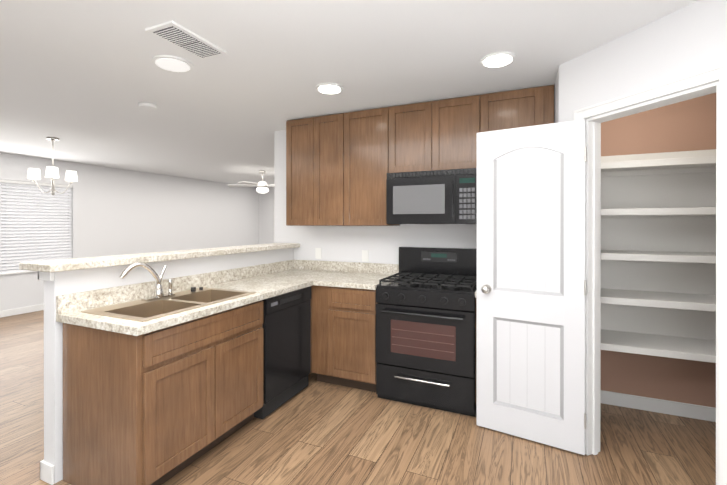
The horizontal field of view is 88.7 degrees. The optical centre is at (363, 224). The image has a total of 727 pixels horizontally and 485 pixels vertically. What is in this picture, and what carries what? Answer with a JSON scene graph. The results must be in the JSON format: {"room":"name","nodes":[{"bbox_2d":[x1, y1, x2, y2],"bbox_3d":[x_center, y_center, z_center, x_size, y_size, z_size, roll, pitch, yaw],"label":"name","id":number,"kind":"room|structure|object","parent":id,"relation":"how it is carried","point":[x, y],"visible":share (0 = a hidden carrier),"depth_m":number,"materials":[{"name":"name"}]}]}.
{"room":"kitchen","nodes":[
{"label":"kitchen","id":0,"kind":"room"},
{"bbox_2d":[0,152,258,310],"bbox_3d":[-5.442,0.154,5.711,0.120,2.475,11.740,0,0,24],"label":"wall","id":1,"kind":"structure","parent":0,"point":[116,211],"depth_m":7.49,"materials":[{"name":"white paint"}]},
{"bbox_2d":[0,271,37,274],"bbox_3d":[-5.439,0.744,5.645,0.120,0.025,1.880,0,0,24],"label":"window sill","id":2,"kind":"structure","parent":1,"relation":"attached to","point":[17,272],"depth_m":5.72,"materials":[{"name":"white"}]},
{"bbox_2d":[0,304,43,317],"bbox_3d":[-5.381,1.341,5.686,0.014,0.100,11.500,0,0,24],"label":"baseboard","id":3,"kind":"structure","parent":1,"relation":"attached to","point":[28,309],"depth_m":5.79,"materials":[{"name":"white"}]},
{"bbox_2d":[0,184,70,269],"bbox_3d":[-5.484,0.026,5.664,0.040,1.410,1.820,0,0,24],"label":"window","id":4,"kind":"structure","parent":1,"relation":"in","point":[30,211],"depth_m":5.97,"materials":[{"name":"white"}]},
{"bbox_2d":[0,180,71,272],"bbox_3d":[-5.436,0.028,5.643,0.045,1.410,1.800,0,0,24],"label":"window blinds","id":5,"kind":"object","parent":4,"relation":"attached to","point":[47,224],"visible":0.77,"depth_m":5.96,"materials":[{"name":"white plastic"}]},
{"bbox_2d":[44,248,293,483],"bbox_3d":[-1.261,0.821,3.055,0.102,1.150,2.248,0,0,24],"label":"wall","id":6,"kind":"structure","parent":0,"point":[72,281],"depth_m":2.06,"materials":[{"name":"white paint"}]},
{"bbox_2d":[38,271,53,484],"bbox_3d":[-1.274,0.821,3.050,0.122,1.150,2.268,0,0,24],"label":"trim","id":7,"kind":"structure","parent":6,"relation":"attached to","point":[47,472],"depth_m":2.01,"materials":[{"name":"white"}]},
{"bbox_2d":[19,243,299,271],"bbox_3d":[-1.287,0.225,3.032,0.302,0.040,2.307,0,0,24],"label":"bar","id":8,"kind":"object","parent":6,"relation":"on","point":[59,265],"visible":1,"depth_m":2.41,"materials":[{"name":"stone"}]},
{"bbox_2d":[259,187,273,243],"bbox_3d":[0.915,0.147,9.268,8.670,2.475,0.120,0,0,24],"label":"wall","id":9,"kind":"structure","parent":0,"point":[266,218],"depth_m":10.84,"materials":[{"name":"white paint"}]},
{"bbox_2d":[0,0,697,186],"bbox_3d":[-1.472,-1.086,3.969,8.790,0.080,11.740,0,0,24],"label":"ceiling","id":10,"kind":"structure","parent":0,"point":[80,79],"depth_m":2.45,"materials":[{"name":"white paint"}]},
{"bbox_2d":[27,137,77,194],"bbox_3d":[-3.856,-0.725,4.686,0.496,0.715,0.453,0,0,24],"label":"chandelier","id":11,"kind":"object","parent":10,"relation":"hanging from","point":[52,172],"visible":1,"depth_m":4.62,"materials":[{"name":"silver metal"}]},
{"bbox_2d":[138,102,156,109],"bbox_3d":[-1.946,-1.065,3.347,0.150,0.030,0.150,0,0,24],"label":"smoke detector","id":12,"kind":"object","parent":10,"relation":"attached to","point":[146,106],"visible":1,"depth_m":3.31,"materials":[{"name":"white plastic"}]},
{"bbox_2d":[152,55,192,72],"bbox_3d":[-1.231,-1.035,2.400,0.240,0.016,0.240,0,0,24],"label":"recessed light","id":13,"kind":"object","parent":10,"relation":"in","point":[171,63],"visible":0.96,"depth_m":2.37,"materials":[{"name":"white plastic"}]},
{"bbox_2d":[145,21,226,59],"bbox_3d":[-0.992,-1.034,2.110,0.200,0.016,0.380,0,0,24],"label":"ceiling vent","id":14,"kind":"object","parent":10,"relation":"in","point":[180,37],"visible":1,"depth_m":2.07,"materials":[{"name":"white metal"}]},
{"bbox_2d":[228,170,273,193],"bbox_3d":[-2.047,-0.857,7.478,1.351,0.460,1.312,0,0,24],"label":"ceiling fan","id":15,"kind":"object","parent":10,"relation":"hanging from","point":[262,187],"visible":1,"depth_m":7.44,"materials":[{"name":"silver metal"}]},
{"bbox_2d":[316,83,342,93],"bbox_3d":[-0.259,-1.036,2.837,0.210,0.016,0.210,0,0,24],"label":"recessed light","id":16,"kind":"object","parent":10,"relation":"in","point":[329,88],"visible":0.96,"depth_m":2.81,"materials":[{"name":"white"}]},
{"bbox_2d":[480,51,515,67],"bbox_3d":[0.845,-1.035,2.342,0.210,0.016,0.210,0,0,24],"label":"recessed light","id":17,"kind":"object","parent":10,"relation":"in","point":[498,59],"visible":0.96,"depth_m":2.32,"materials":[{"name":"white"}]},
{"bbox_2d":[0,310,715,484],"bbox_3d":[-1.472,1.424,3.973,8.790,0.060,11.740,0,0,24],"label":"floor","id":18,"kind":"structure","parent":0,"point":[314,432],"depth_m":2.34,"materials":[{"name":"brown wood"}]},
{"bbox_2d":[254,286,310,418],"bbox_3d":[-0.845,0.956,3.031,0.614,0.856,0.606,0,0,24],"label":"dishwasher","id":19,"kind":"object","parent":18,"relation":"on","point":[286,325],"visible":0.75,"depth_m":2.85,"materials":[{"name":"black metal"}]},
{"bbox_2d":[251,285,334,383],"bbox_3d":[-0.510,0.959,3.585,0.823,0.872,0.669,0,0,24],"label":"base cabinet","id":20,"kind":"object","parent":18,"relation":"on","point":[322,299],"depth_m":3.19,"materials":[{"name":"brown wood"}]},
{"bbox_2d":[56,260,339,335],"bbox_3d":[-0.909,0.444,2.902,0.660,0.423,2.242,0,0,24],"label":"countertop","id":21,"kind":"structure","parent":20,"relation":"on","point":[137,309],"depth_m":2.37,"materials":[{"name":"stone"}]},
{"bbox_2d":[335,287,376,391],"bbox_3d":[0.026,0.959,3.369,0.447,0.872,0.635,0,0,24],"label":"base cabinet","id":22,"kind":"object","parent":18,"relation":"on","point":[355,309],"depth_m":3.08,"materials":[{"name":"brown wood"}]},
{"bbox_2d":[316,262,398,289],"bbox_3d":[-0.031,0.451,3.382,0.562,0.139,0.657,0,0,24],"label":"countertop","id":23,"kind":"structure","parent":22,"relation":"on","point":[358,275],"depth_m":3.58,"materials":[{"name":"stone"}]},
{"bbox_2d":[376,247,476,416],"bbox_3d":[0.563,0.803,3.084,0.760,1.185,0.721,0,0,24],"label":"stove","id":24,"kind":"object","parent":18,"relation":"on","point":[426,328],"visible":1,"depth_m":2.83,"materials":[{"name":"black metal"}]},
{"bbox_2d":[476,298,476,402],"bbox_3d":[1.174,0.960,2.866,0.524,0.872,0.635,0,0,24],"label":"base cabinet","id":25,"kind":"object","parent":18,"relation":"on","point":[476,298],"depth_m":2.70,"materials":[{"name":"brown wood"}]},
{"bbox_2d":[274,93,715,407],"bbox_3d":[0.821,0.175,3.436,3.920,2.440,0.120,0,0,24],"label":"wall","id":26,"kind":"structure","parent":0,"point":[688,125],"depth_m":2.86,"materials":[{"name":"white paint"}]},
{"bbox_2d":[286,116,317,225],"bbox_3d":[-0.532,-0.516,3.774,0.380,1.051,0.336,0,0,24],"label":"upper cabinet","id":27,"kind":"object","parent":26,"relation":"attached to","point":[301,134],"depth_m":3.63,"materials":[{"name":"brown wood"}]},
{"bbox_2d":[315,248,320,258],"bbox_3d":[-0.478,0.304,3.935,0.072,0.116,0.007,0,0,24],"label":"electrical outlet plate","id":28,"kind":"object","parent":26,"relation":"attached to","point":[317,250],"depth_m":3.93,"materials":[{"name":"white plastic"}]},
{"bbox_2d":[318,112,349,225],"bbox_3d":[-0.265,-0.516,3.657,0.443,1.051,0.336,0,0,24],"label":"upper cabinet","id":29,"kind":"object","parent":26,"relation":"attached to","point":[339,166],"depth_m":3.49,"materials":[{"name":"brown wood"}]},
{"bbox_2d":[362,250,368,261],"bbox_3d":[0.017,0.315,3.718,0.072,0.116,0.007,0,0,24],"label":"electrical outlet plate","id":30,"kind":"object","parent":26,"relation":"attached to","point":[365,255],"depth_m":3.71,"materials":[{"name":"white plastic"}]},
{"bbox_2d":[350,106,399,225],"bbox_3d":[0.083,-0.516,3.505,0.563,1.051,0.336,0,0,24],"label":"upper cabinet","id":31,"kind":"object","parent":26,"relation":"attached to","point":[373,132],"depth_m":3.34,"materials":[{"name":"brown wood"}]},
{"bbox_2d":[398,100,441,171],"bbox_3d":[0.488,-0.744,3.327,0.447,0.594,0.336,0,0,24],"label":"upper cabinet","id":32,"kind":"object","parent":26,"relation":"attached to","point":[419,124],"depth_m":3.16,"materials":[{"name":"brown wood"}]},
{"bbox_2d":[386,168,476,223],"bbox_3d":[0.618,-0.222,3.208,0.758,0.440,0.451,0,0,24],"label":"over-the-range microwave","id":33,"kind":"object","parent":32,"relation":"attached to","point":[449,196],"visible":1,"depth_m":3.03,"materials":[{"name":"black"}]},
{"bbox_2d":[442,94,481,169],"bbox_3d":[0.787,-0.744,3.196,0.446,0.594,0.336,0,0,24],"label":"upper cabinet","id":34,"kind":"object","parent":26,"relation":"attached to","point":[461,116],"depth_m":3.02,"materials":[{"name":"brown wood"}]},
{"bbox_2d":[482,85,553,131],"bbox_3d":[1.205,-0.515,3.013,0.588,1.051,0.336,0,0,24],"label":"upper cabinet","id":35,"kind":"object","parent":26,"relation":"attached to","point":[533,106],"depth_m":2.85,"materials":[{"name":"brown wood"}]},
{"bbox_2d":[601,390,715,421],"bbox_3d":[2.099,1.346,2.803,1.010,0.100,0.018,0,0,24],"label":"baseboard","id":36,"kind":"structure","parent":26,"relation":"attached to","point":[701,412],"depth_m":2.76,"materials":[{"name":"white"}]},
{"bbox_2d":[601,149,715,362],"bbox_3d":[2.032,0.182,2.610,1.031,1.430,0.415,0,0,24],"label":"pantry shelves","id":37,"kind":"object","parent":26,"relation":"attached to","point":[658,254],"visible":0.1,"depth_m":2.70,"materials":[{"name":"white wood"}]},
{"bbox_2d":[554,67,558,122],"bbox_3d":[1.460,0.176,2.724,0.100,2.440,0.669,0,0,24],"label":"wall","id":38,"kind":"structure","parent":0,"point":[556,103],"depth_m":2.62,"materials":[{"name":"white paint"}]},
{"bbox_2d":[559,0,726,210],"bbox_3d":[1.624,0.178,1.707,0.110,2.440,1.612,0,0,-21],"label":"wall","id":39,"kind":"structure","parent":0,"point":[687,40],"depth_m":1.93,"materials":[{"name":"white paint"}]},
{"bbox_2d":[477,119,586,454],"bbox_3d":[1.067,0.376,2.412,0.651,2.018,0.163,0,0,32],"label":"pantry door","id":40,"kind":"structure","parent":39,"relation":"in","point":[531,287],"depth_m":2.39,"materials":[{"name":"white wood"}]},
{"bbox_2d":[574,63,726,484],"bbox_3d":[1.509,0.347,1.972,0.136,2.102,0.779,0,0,-21],"label":"door frame","id":41,"kind":"structure","parent":39,"relation":"attached to","point":[718,73],"depth_m":1.96,"materials":[{"name":"white wood"}]}
]}

